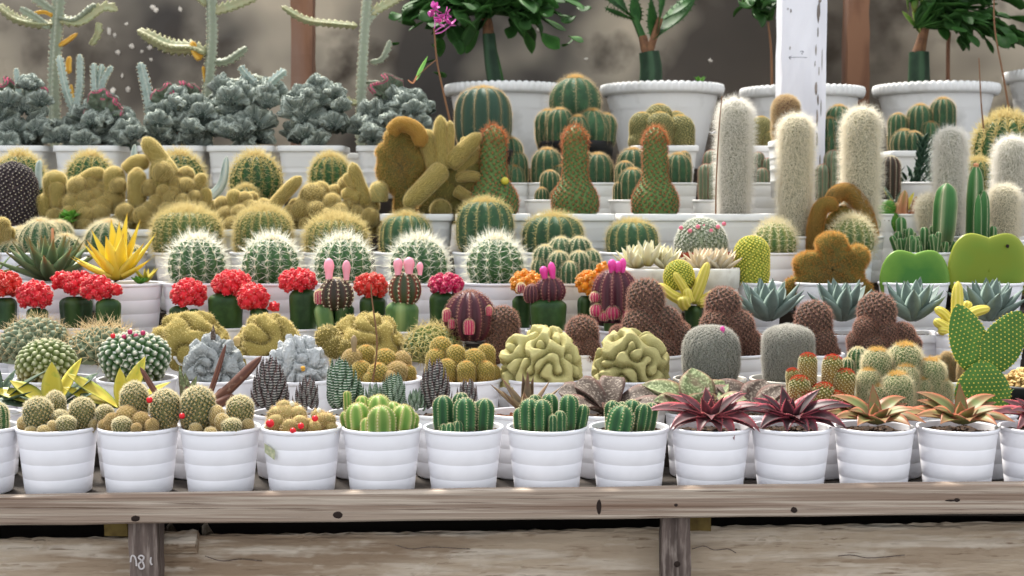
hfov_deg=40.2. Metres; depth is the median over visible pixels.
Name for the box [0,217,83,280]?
barrel cactus
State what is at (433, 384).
zebra haworthia
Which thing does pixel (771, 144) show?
pot
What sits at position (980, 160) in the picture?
barrel
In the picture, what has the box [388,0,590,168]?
tree
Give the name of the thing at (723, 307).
cactus
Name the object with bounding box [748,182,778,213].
pot
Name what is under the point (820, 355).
pot
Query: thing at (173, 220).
barrel cactus
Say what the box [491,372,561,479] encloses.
potted succulent
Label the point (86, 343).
cactus
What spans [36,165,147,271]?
cactus
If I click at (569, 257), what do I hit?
cactus
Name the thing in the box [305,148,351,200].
barrel cactus
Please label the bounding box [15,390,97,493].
cactus
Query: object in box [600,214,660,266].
cactus
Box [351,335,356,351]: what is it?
flower
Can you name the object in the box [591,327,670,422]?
cactus
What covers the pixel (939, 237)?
cactus
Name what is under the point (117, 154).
pot
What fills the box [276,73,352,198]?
potted succulent
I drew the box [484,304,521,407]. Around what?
cactus
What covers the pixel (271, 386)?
zebra haworthia
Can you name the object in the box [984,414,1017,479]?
pot
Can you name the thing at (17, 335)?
cactus
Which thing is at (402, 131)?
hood
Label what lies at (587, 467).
pot
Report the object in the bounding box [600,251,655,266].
pot
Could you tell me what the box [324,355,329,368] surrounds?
pot
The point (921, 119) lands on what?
cluster
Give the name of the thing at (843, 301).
rosette
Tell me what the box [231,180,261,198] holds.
barrel
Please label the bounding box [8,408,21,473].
pot
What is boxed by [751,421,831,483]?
pot
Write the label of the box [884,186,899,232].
striped sansevieria
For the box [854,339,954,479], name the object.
cactus
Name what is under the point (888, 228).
pot
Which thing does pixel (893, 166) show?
cactus
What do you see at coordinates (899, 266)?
leaf plant
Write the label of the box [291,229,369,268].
pot
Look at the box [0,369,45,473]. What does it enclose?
succulent
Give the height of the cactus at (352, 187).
0.215 m
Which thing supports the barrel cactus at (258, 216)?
on the display shelf
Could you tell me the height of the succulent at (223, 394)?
0.172 m
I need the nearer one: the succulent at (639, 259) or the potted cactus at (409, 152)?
the succulent at (639, 259)
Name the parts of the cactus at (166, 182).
stem, stem, stem, stem, stem, stem, stem, stem, stem, stem, stem, stem, stem, stem, stem, stem, stem, stem, stem, stem, stem, stem, stem, stem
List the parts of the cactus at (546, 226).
stem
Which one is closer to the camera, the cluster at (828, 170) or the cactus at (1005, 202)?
the cactus at (1005, 202)
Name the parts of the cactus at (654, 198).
stem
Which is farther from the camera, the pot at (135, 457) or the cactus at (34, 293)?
the cactus at (34, 293)
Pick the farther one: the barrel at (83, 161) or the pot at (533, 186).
the pot at (533, 186)
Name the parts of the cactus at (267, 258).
stem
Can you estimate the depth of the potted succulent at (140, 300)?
2.25 m
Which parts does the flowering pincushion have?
stem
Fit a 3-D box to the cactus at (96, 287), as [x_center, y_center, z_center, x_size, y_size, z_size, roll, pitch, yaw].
[-0.624,0.060,2.151,0.078,0.166,0.064,-1,3,-13]
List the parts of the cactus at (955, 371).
stem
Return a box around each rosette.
[737,278,803,337]
[807,278,877,357]
[870,276,945,357]
[946,278,1023,374]
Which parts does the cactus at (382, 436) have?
stem, stem, stem, stem, stem, stem, stem, stem, stem, stem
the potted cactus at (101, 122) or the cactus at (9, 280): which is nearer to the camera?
the cactus at (9, 280)
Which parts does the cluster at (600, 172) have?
stem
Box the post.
[775,0,826,199]
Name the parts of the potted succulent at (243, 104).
spiny stem, spiny stem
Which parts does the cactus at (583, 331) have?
stem, stem, stem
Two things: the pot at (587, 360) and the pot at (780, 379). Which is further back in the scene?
the pot at (587, 360)
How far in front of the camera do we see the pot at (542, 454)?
1.69 m
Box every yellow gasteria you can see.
[0,358,97,411]
[63,357,169,477]
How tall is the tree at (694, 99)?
0.448 m
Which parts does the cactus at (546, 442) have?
stem, stem, stem, stem, stem, stem, stem, stem, stem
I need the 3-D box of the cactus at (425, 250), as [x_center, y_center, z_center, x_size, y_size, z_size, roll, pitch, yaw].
[-0.152,-0.012,2.289,0.136,0.193,0.135,-3,5,-41]
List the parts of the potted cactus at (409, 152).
stem, stem, stem, stem, stem, stem, stem, stem, stem, stem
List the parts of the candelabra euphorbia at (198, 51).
arm, young arm, arm, young arm, arm, arm, arm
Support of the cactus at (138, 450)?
on the display shelf
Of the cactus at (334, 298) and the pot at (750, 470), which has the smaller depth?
the pot at (750, 470)
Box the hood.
[386,115,428,146]
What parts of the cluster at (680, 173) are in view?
stem, stem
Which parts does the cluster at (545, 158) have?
stem, stem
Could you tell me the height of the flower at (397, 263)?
0.026 m
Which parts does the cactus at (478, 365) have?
stem, stem, stem, stem, stem, stem, stem, stem, stem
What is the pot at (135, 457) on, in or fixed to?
on the cactus at (138, 450)
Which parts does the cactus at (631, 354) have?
stem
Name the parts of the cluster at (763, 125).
stem, stem, stem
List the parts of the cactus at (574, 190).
stem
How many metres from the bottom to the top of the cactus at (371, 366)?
0.228 m
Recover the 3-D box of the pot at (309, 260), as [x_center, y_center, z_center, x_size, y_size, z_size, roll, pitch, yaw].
[-0.302,-0.012,2.409,0.113,0.100,0.113,0,3,0]
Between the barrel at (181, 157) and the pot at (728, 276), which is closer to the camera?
the pot at (728, 276)
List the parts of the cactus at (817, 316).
stem, stem, stem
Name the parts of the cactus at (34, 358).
stem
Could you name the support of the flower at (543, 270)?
on the cactus at (547, 307)
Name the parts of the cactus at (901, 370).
stem, stem, stem, stem, stem, stem, stem, stem, stem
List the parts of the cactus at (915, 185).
pot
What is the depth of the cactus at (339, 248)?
2.26 m
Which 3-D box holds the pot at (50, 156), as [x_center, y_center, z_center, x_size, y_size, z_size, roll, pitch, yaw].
[-1.040,-0.243,2.961,0.140,0.110,0.140,0,3,0]
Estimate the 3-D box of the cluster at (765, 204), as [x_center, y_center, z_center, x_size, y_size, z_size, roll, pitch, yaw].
[0.508,-0.193,2.813,0.101,0.163,0.101,2,4,31]
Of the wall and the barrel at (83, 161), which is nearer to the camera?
the barrel at (83, 161)
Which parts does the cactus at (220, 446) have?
stem, stem, stem, stem, stem, stem, stem, stem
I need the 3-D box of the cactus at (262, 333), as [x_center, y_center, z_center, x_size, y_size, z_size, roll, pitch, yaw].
[-0.358,0.107,2.066,0.111,0.147,0.098,0,3,0]
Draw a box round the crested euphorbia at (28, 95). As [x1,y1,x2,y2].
[0,68,68,172]
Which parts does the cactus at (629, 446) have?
stem, stem, stem, stem, stem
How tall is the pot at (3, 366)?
0.080 m
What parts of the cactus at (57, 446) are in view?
stem, stem, stem, stem, stem, stem, stem, stem, stem, stem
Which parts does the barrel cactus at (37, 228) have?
stem, stem, stem, stem, stem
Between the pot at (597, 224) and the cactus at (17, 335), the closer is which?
the cactus at (17, 335)
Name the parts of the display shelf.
rail, leg, rail, leg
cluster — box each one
[506,136,529,213]
[524,169,560,221]
[528,145,562,199]
[587,150,614,213]
[608,160,642,225]
[614,146,642,179]
[628,103,698,182]
[667,150,697,213]
[692,149,719,213]
[748,151,778,213]
[750,116,770,157]
[813,149,844,216]
[825,102,849,153]
[880,95,957,181]
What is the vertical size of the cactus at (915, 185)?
0.200 m
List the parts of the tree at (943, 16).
blade, blade, pot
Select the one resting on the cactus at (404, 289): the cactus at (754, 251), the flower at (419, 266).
the flower at (419, 266)
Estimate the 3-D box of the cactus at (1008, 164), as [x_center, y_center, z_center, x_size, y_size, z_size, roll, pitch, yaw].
[0.910,-0.154,2.556,0.098,0.277,0.099,-3,5,-42]
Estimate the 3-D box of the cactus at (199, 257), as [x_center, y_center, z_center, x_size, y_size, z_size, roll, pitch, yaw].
[-0.515,-0.011,2.286,0.138,0.192,0.134,-3,4,-40]
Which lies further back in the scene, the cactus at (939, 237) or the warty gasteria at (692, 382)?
the cactus at (939, 237)
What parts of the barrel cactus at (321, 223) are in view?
stem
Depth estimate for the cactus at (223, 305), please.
2.17 m
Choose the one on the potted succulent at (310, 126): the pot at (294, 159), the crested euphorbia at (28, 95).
the pot at (294, 159)
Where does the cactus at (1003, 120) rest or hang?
on the display shelf
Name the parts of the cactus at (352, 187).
stem, stem, stem, stem, stem, stem, stem, stem, stem, stem, stem, stem, stem, stem, stem, stem, stem, stem, stem, stem, stem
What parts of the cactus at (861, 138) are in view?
stem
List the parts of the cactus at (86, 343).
stem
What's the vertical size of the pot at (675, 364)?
0.085 m
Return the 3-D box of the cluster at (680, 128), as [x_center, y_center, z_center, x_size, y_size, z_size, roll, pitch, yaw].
[0.316,-0.291,2.958,0.147,0.205,0.140,0,3,0]
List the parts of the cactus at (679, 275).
stem, stem, stem, stem, stem, stem, stem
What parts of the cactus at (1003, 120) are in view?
stem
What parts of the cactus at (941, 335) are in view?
stem, stem, stem, stem, stem, stem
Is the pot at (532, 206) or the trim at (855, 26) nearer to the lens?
the pot at (532, 206)
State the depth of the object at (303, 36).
3.57 m
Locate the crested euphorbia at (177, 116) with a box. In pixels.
[136,62,224,198]
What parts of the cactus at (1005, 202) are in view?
stem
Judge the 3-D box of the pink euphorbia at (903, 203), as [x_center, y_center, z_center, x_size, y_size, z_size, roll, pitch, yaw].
[0.723,-0.096,2.534,0.062,0.163,0.062,3,5,42]
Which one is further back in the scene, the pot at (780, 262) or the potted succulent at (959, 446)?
the pot at (780, 262)
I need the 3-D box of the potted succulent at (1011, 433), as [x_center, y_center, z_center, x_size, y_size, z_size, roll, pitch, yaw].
[0.651,0.192,1.718,0.109,0.120,0.107,3,5,41]
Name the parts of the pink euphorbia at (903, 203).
stem, stem, stem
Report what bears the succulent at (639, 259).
on the display shelf
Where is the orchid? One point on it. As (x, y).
(434, 5)
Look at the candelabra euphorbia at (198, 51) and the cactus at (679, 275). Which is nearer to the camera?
the cactus at (679, 275)
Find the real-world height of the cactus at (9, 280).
0.172 m
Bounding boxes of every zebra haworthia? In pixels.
[250,355,318,478]
[326,356,405,479]
[406,358,478,478]
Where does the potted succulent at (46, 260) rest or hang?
on the display shelf
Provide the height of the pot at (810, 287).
0.095 m
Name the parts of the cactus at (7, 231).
stem, stem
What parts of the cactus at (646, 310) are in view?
stem, stem, stem, stem, stem, stem, stem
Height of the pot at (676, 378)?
0.095 m
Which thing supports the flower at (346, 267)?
on the cactus at (334, 298)
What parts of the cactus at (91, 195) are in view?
stem, stem, stem, stem, stem, stem, stem, stem, stem, stem, stem, stem, stem, stem, stem, stem, stem, stem, stem, stem, stem, stem, stem, stem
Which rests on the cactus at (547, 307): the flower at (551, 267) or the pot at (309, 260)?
the flower at (551, 267)
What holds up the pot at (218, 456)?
on the cactus at (220, 446)
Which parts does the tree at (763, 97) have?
stem, pot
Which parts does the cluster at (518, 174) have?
stem, stem, stem, stem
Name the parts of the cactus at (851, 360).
stem, stem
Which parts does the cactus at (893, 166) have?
stem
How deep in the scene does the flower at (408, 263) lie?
2.12 m
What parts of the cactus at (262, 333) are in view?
stem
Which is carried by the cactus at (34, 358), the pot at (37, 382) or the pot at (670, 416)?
the pot at (37, 382)
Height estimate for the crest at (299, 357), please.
0.157 m
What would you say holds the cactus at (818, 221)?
on the display shelf
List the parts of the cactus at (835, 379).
stem, stem, stem, stem, stem, stem, stem, stem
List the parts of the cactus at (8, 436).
stem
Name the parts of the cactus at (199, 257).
stem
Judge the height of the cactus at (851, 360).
0.139 m
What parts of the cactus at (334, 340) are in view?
stem, stem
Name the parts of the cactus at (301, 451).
stem, stem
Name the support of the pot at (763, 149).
on the cluster at (763, 125)
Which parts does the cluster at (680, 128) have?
stem, stem, stem, stem, stem, stem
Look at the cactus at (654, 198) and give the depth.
2.51 m
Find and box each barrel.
[0,144,50,218]
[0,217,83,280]
[61,146,113,216]
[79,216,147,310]
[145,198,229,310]
[166,145,210,193]
[224,144,286,209]
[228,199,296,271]
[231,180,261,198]
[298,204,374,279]
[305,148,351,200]
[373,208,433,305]
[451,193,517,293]
[453,83,513,166]
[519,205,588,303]
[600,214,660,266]
[962,152,993,234]
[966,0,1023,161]
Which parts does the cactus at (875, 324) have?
stem, stem, stem, stem, stem, stem, stem, stem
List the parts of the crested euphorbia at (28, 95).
spiny stem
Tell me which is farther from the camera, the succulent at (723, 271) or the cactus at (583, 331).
the succulent at (723, 271)
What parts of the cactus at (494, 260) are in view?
stem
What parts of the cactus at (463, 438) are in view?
stem, stem, stem, stem, stem, stem, stem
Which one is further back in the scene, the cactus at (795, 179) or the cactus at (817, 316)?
the cactus at (795, 179)
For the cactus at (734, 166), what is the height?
0.344 m
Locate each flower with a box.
[211,324,215,339]
[324,258,333,278]
[342,260,350,279]
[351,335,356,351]
[393,258,402,274]
[403,257,414,273]
[417,262,422,274]
[539,266,547,278]
[548,262,555,278]
[608,259,615,272]
[615,261,621,272]
[620,258,625,272]
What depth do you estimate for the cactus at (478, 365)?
1.92 m
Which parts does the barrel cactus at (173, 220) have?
stem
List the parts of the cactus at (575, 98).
stem, stem, stem, stem, stem, stem, stem, stem, stem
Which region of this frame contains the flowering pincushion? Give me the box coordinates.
[672,215,731,310]
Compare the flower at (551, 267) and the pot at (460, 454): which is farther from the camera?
the flower at (551, 267)
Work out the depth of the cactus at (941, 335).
2.09 m
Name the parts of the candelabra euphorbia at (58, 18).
arm, arm, arm, young arm, young arm, young arm, young arm, arm, arm, arm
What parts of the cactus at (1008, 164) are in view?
stem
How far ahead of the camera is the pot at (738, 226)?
2.47 m
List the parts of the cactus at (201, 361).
stem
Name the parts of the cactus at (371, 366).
stem, stem, stem, stem, stem, stem, stem, stem, stem, stem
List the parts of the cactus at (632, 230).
stem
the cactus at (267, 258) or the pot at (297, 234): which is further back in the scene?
the pot at (297, 234)
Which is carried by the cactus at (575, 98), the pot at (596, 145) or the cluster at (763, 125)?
the pot at (596, 145)
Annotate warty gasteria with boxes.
[558,375,659,479]
[641,368,746,476]
[701,378,784,478]
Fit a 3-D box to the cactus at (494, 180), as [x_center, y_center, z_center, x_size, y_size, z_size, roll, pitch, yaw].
[-0.035,-0.161,2.535,0.134,0.293,0.134,0,3,0]
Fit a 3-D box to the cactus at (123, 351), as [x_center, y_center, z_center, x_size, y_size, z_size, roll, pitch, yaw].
[-0.521,0.138,1.947,0.110,0.164,0.110,-1,4,-20]
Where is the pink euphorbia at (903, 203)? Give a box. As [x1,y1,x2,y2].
[895,190,919,235]
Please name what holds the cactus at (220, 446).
on the display shelf
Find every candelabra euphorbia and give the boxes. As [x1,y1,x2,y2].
[0,0,117,169]
[137,0,262,189]
[281,0,402,166]
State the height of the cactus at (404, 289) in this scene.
0.192 m
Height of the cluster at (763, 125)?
0.177 m
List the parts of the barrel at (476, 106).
stem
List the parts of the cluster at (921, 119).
stem, stem, stem, stem, stem, stem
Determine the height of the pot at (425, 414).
0.084 m
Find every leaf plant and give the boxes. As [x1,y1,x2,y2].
[877,250,949,330]
[948,233,1023,329]
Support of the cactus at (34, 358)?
on the display shelf
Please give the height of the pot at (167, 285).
0.095 m
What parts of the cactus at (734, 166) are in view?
stem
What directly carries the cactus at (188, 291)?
on the display shelf
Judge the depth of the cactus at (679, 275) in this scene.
2.15 m
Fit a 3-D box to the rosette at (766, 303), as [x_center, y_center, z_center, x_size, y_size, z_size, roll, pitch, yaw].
[0.397,0.063,2.166,0.115,0.159,0.118,0,3,0]
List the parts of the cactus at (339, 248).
stem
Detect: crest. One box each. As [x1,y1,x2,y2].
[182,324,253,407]
[263,334,332,411]
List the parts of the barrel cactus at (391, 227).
stem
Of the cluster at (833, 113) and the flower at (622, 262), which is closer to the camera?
the flower at (622, 262)
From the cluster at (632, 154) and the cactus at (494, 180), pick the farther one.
the cluster at (632, 154)
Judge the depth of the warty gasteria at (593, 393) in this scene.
1.84 m
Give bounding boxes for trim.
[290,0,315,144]
[841,0,869,108]
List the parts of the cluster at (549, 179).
stem, stem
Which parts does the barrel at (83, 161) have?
stem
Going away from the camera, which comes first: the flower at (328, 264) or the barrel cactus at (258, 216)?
the flower at (328, 264)
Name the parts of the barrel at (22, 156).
stem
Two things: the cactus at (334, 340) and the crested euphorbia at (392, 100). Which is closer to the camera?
the cactus at (334, 340)
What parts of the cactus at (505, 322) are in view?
stem, stem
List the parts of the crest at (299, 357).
stem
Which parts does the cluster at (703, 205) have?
stem, stem, stem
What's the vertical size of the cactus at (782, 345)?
0.174 m
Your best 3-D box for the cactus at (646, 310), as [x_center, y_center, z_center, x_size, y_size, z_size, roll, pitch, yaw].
[0.203,0.080,2.062,0.112,0.200,0.114,-3,4,-39]
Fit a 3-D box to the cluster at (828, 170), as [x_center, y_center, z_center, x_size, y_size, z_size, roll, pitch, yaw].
[0.623,-0.168,2.685,0.096,0.197,0.096,-1,4,-20]
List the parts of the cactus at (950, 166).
stem, stem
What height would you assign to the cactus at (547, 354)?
0.170 m
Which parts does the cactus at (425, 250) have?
stem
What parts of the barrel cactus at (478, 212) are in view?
stem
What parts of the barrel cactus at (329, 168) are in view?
stem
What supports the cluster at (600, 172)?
on the display shelf
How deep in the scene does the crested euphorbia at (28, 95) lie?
2.91 m
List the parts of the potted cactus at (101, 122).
spiny stem, spiny stem, spiny stem, spiny stem, spiny stem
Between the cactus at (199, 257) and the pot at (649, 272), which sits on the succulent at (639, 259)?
the pot at (649, 272)
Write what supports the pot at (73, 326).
on the cactus at (71, 309)
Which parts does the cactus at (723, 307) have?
stem, stem, stem, stem, stem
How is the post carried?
on the floor
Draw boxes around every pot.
[0,145,57,172]
[0,253,77,280]
[0,280,27,320]
[0,330,8,372]
[1,373,20,408]
[8,364,14,372]
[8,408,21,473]
[13,373,95,415]
[15,426,97,493]
[18,280,81,323]
[53,145,130,197]
[67,325,92,335]
[72,229,86,271]
[78,364,104,408]
[81,251,147,310]
[94,281,163,332]
[96,374,177,397]
[97,408,150,477]
[97,424,179,492]
[128,229,156,280]
[137,145,210,198]
[153,252,170,310]
[162,281,215,314]
[165,356,183,395]
[174,408,225,479]
[179,422,260,491]
[189,375,253,407]
[207,145,279,196]
[209,170,212,189]
[221,229,234,269]
[226,326,242,341]
[229,252,243,271]
[242,284,292,325]
[243,355,268,410]
[253,408,313,478]
[263,377,332,411]
[277,145,349,198]
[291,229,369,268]
[297,327,318,347]
[303,252,368,279]
[313,283,363,316]
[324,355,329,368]
[329,408,348,479]
[342,423,421,488]
[347,153,359,166]
[356,145,418,198]
[361,375,421,409]
[373,251,392,305]
[380,214,453,270]
[386,281,451,327]
[412,361,425,408]
[414,407,432,478]
[423,422,503,488]
[449,378,501,407]
[452,251,469,293]
[455,214,529,249]
[463,281,522,341]
[494,407,515,479]
[497,363,508,407]
[507,380,577,409]
[507,423,586,486]
[510,182,527,213]
[520,252,533,303]
[520,325,530,334]
[524,200,551,221]
[528,182,539,199]
[537,140,612,158]
[538,214,614,252]
[562,284,595,326]
[580,355,592,376]
[580,410,604,479]
[591,182,613,213]
[598,328,608,347]
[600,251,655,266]
[608,200,632,225]
[615,214,696,249]
[623,378,669,422]
[625,266,681,314]
[633,145,698,182]
[665,411,678,476]
[668,355,683,380]
[670,421,750,484]
[672,182,697,213]
[673,375,746,383]
[676,252,731,310]
[690,267,739,313]
[692,200,719,213]
[697,214,779,252]
[738,281,781,329]
[739,355,762,381]
[744,412,764,478]
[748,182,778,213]
[749,374,821,402]
[750,146,768,157]
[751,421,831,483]
[768,140,778,197]
[769,252,796,310]
[795,236,806,255]
[795,282,862,329]
[817,352,844,374]
[819,419,852,479]
[833,330,851,357]
[833,420,915,482]
[866,252,872,281]
[871,236,884,282]
[879,214,893,267]
[880,151,935,181]
[895,214,919,235]
[908,417,928,479]
[911,252,950,266]
[915,330,935,357]
[916,420,999,481]
[928,383,956,419]
[935,331,951,354]
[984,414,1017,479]
[997,420,1023,480]
[1002,349,1022,374]
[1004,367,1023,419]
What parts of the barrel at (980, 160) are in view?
stem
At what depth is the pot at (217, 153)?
2.89 m
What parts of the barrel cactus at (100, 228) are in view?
stem, stem, stem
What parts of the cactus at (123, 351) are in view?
stem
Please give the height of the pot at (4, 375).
0.151 m
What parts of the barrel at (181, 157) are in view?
stem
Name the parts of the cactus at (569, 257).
stem, stem, stem, stem, stem, stem, stem, stem, stem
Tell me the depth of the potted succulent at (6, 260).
2.27 m
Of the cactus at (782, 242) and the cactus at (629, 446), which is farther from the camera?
the cactus at (782, 242)
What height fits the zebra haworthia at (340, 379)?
0.157 m
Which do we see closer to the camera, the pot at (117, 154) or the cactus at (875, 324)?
the cactus at (875, 324)
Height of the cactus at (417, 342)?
0.144 m
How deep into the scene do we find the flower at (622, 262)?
2.12 m
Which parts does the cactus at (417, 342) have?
stem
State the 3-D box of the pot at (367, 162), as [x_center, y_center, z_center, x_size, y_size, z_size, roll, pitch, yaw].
[-0.255,-0.243,2.961,0.140,0.110,0.140,0,3,0]
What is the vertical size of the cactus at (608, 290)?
0.190 m
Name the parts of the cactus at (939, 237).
stem, stem, stem, stem, stem, stem, stem, stem, stem, stem, stem, stem, stem, stem, stem, stem, stem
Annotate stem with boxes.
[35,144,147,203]
[211,156,228,199]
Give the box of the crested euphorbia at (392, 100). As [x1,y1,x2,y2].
[347,72,435,198]
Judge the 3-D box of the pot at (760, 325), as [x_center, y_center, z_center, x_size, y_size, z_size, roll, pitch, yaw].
[0.403,0.038,2.281,0.075,0.095,0.075,0,3,0]
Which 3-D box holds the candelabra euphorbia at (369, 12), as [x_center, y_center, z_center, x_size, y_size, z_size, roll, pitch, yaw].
[-0.366,-0.431,3.100,0.287,0.468,0.085,0,3,0]
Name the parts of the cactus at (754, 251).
stem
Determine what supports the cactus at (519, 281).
on the display shelf
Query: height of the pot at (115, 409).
0.084 m
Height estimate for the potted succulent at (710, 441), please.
0.127 m
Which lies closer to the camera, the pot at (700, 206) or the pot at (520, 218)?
the pot at (520, 218)
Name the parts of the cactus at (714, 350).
stem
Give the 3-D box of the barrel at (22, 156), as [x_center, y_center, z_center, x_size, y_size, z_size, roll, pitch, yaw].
[-0.943,-0.174,2.684,0.130,0.210,0.128,2,4,36]
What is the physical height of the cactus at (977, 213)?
0.252 m
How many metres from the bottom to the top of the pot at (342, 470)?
0.084 m
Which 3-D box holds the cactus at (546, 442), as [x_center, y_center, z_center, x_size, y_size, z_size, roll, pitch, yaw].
[0.044,0.190,1.724,0.101,0.123,0.097,0,3,0]
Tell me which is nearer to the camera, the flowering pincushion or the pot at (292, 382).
the pot at (292, 382)
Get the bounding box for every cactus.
[0,161,39,226]
[0,216,15,269]
[0,269,22,372]
[0,309,73,372]
[0,401,17,493]
[13,337,95,415]
[15,278,53,318]
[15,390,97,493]
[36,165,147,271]
[49,270,92,335]
[53,54,148,197]
[62,311,138,408]
[79,274,130,330]
[94,379,180,492]
[96,329,177,397]
[114,136,212,280]
[152,309,231,395]
[157,224,235,314]
[169,277,207,314]
[179,384,260,491]
[208,175,302,269]
[208,269,251,341]
[231,226,311,325]
[235,312,301,410]
[236,281,279,316]
[261,399,341,490]
[278,267,318,347]
[281,161,381,268]
[306,223,380,316]
[313,258,354,368]
[314,310,403,407]
[339,391,421,488]
[341,284,421,409]
[353,271,388,316]
[368,115,482,270]
[381,222,457,327]
[385,257,422,338]
[397,316,469,408]
[423,392,503,488]
[424,336,501,407]
[428,272,464,346]
[442,288,494,340]
[455,119,529,249]
[458,224,529,341]
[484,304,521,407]
[499,324,582,409]
[507,392,589,486]
[509,268,539,334]
[523,262,566,334]
[529,235,602,326]
[533,70,617,158]
[538,120,614,252]
[564,313,600,376]
[574,261,607,328]
[589,258,635,347]
[589,399,669,486]
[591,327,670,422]
[607,277,692,380]
[615,121,696,249]
[660,259,710,329]
[673,324,746,383]
[697,94,779,252]
[698,284,762,381]
[733,235,781,329]
[749,214,801,310]
[749,322,821,402]
[770,108,820,255]
[785,229,873,329]
[785,351,855,479]
[792,298,844,374]
[805,182,879,251]
[825,210,881,281]
[833,98,888,282]
[842,345,865,395]
[844,290,922,353]
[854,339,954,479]
[878,155,910,211]
[889,183,957,266]
[901,132,933,197]
[910,122,973,241]
[928,350,964,419]
[933,281,989,354]
[948,304,1023,479]
[965,163,996,237]
[984,131,1023,239]
[986,180,1023,244]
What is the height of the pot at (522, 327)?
0.080 m
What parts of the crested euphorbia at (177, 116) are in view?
spiny stem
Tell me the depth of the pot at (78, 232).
2.47 m
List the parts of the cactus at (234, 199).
stem, stem, stem, stem, stem, stem, stem, stem, stem, stem, stem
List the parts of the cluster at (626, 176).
stem, stem, stem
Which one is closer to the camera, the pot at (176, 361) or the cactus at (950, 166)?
the pot at (176, 361)
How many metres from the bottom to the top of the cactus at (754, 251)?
0.172 m
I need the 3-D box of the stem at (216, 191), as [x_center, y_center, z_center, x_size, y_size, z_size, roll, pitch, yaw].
[-0.556,-0.155,2.610,0.057,0.181,0.055,0,3,0]
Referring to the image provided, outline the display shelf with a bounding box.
[0,169,1023,575]
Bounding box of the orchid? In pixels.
[408,1,457,252]
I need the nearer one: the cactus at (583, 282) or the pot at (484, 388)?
the pot at (484, 388)
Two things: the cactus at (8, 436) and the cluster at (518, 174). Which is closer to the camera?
the cactus at (8, 436)
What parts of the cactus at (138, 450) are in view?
stem, stem, stem, stem, stem, stem, stem, stem, stem, stem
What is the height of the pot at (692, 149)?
0.110 m
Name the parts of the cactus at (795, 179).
stem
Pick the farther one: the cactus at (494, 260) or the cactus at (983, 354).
the cactus at (494, 260)
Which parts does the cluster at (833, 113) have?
stem, stem, stem, stem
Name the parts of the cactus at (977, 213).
stem, stem, stem, stem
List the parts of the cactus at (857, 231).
stem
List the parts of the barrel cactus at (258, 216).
stem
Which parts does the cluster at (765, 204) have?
stem, stem, stem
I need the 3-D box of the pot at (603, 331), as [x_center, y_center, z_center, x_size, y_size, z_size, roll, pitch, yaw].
[0.164,0.104,2.140,0.070,0.080,0.070,0,3,0]
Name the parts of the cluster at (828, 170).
stem, stem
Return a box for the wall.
[0,0,1023,168]
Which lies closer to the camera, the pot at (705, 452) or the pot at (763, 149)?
the pot at (705, 452)
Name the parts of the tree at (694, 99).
blade, blade, blade, blade, blade, blade, pot, blade, blade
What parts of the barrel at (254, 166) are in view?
stem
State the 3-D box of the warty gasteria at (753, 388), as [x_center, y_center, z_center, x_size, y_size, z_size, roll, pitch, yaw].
[0.302,0.184,1.829,0.114,0.123,0.084,0,3,0]
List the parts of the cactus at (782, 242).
stem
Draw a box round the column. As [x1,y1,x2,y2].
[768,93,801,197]
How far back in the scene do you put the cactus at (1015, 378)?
1.92 m
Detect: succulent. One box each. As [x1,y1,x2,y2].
[0,228,92,323]
[0,254,27,320]
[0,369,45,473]
[72,215,163,332]
[140,345,261,479]
[205,65,288,196]
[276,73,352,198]
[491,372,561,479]
[612,240,684,314]
[651,387,768,484]
[679,247,741,313]
[730,386,853,483]
[828,384,925,482]
[877,199,898,267]
[914,382,1021,481]
[993,398,1023,480]
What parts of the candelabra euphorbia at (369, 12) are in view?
arm, arm, arm, arm, arm, arm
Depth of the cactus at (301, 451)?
1.69 m
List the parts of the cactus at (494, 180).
stem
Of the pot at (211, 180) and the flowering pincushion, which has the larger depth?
the pot at (211, 180)
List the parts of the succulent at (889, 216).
stem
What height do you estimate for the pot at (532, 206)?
0.100 m
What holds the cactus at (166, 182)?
on the display shelf
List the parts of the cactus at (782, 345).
stem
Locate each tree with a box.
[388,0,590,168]
[600,0,724,168]
[733,0,865,120]
[872,0,1023,156]
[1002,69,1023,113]

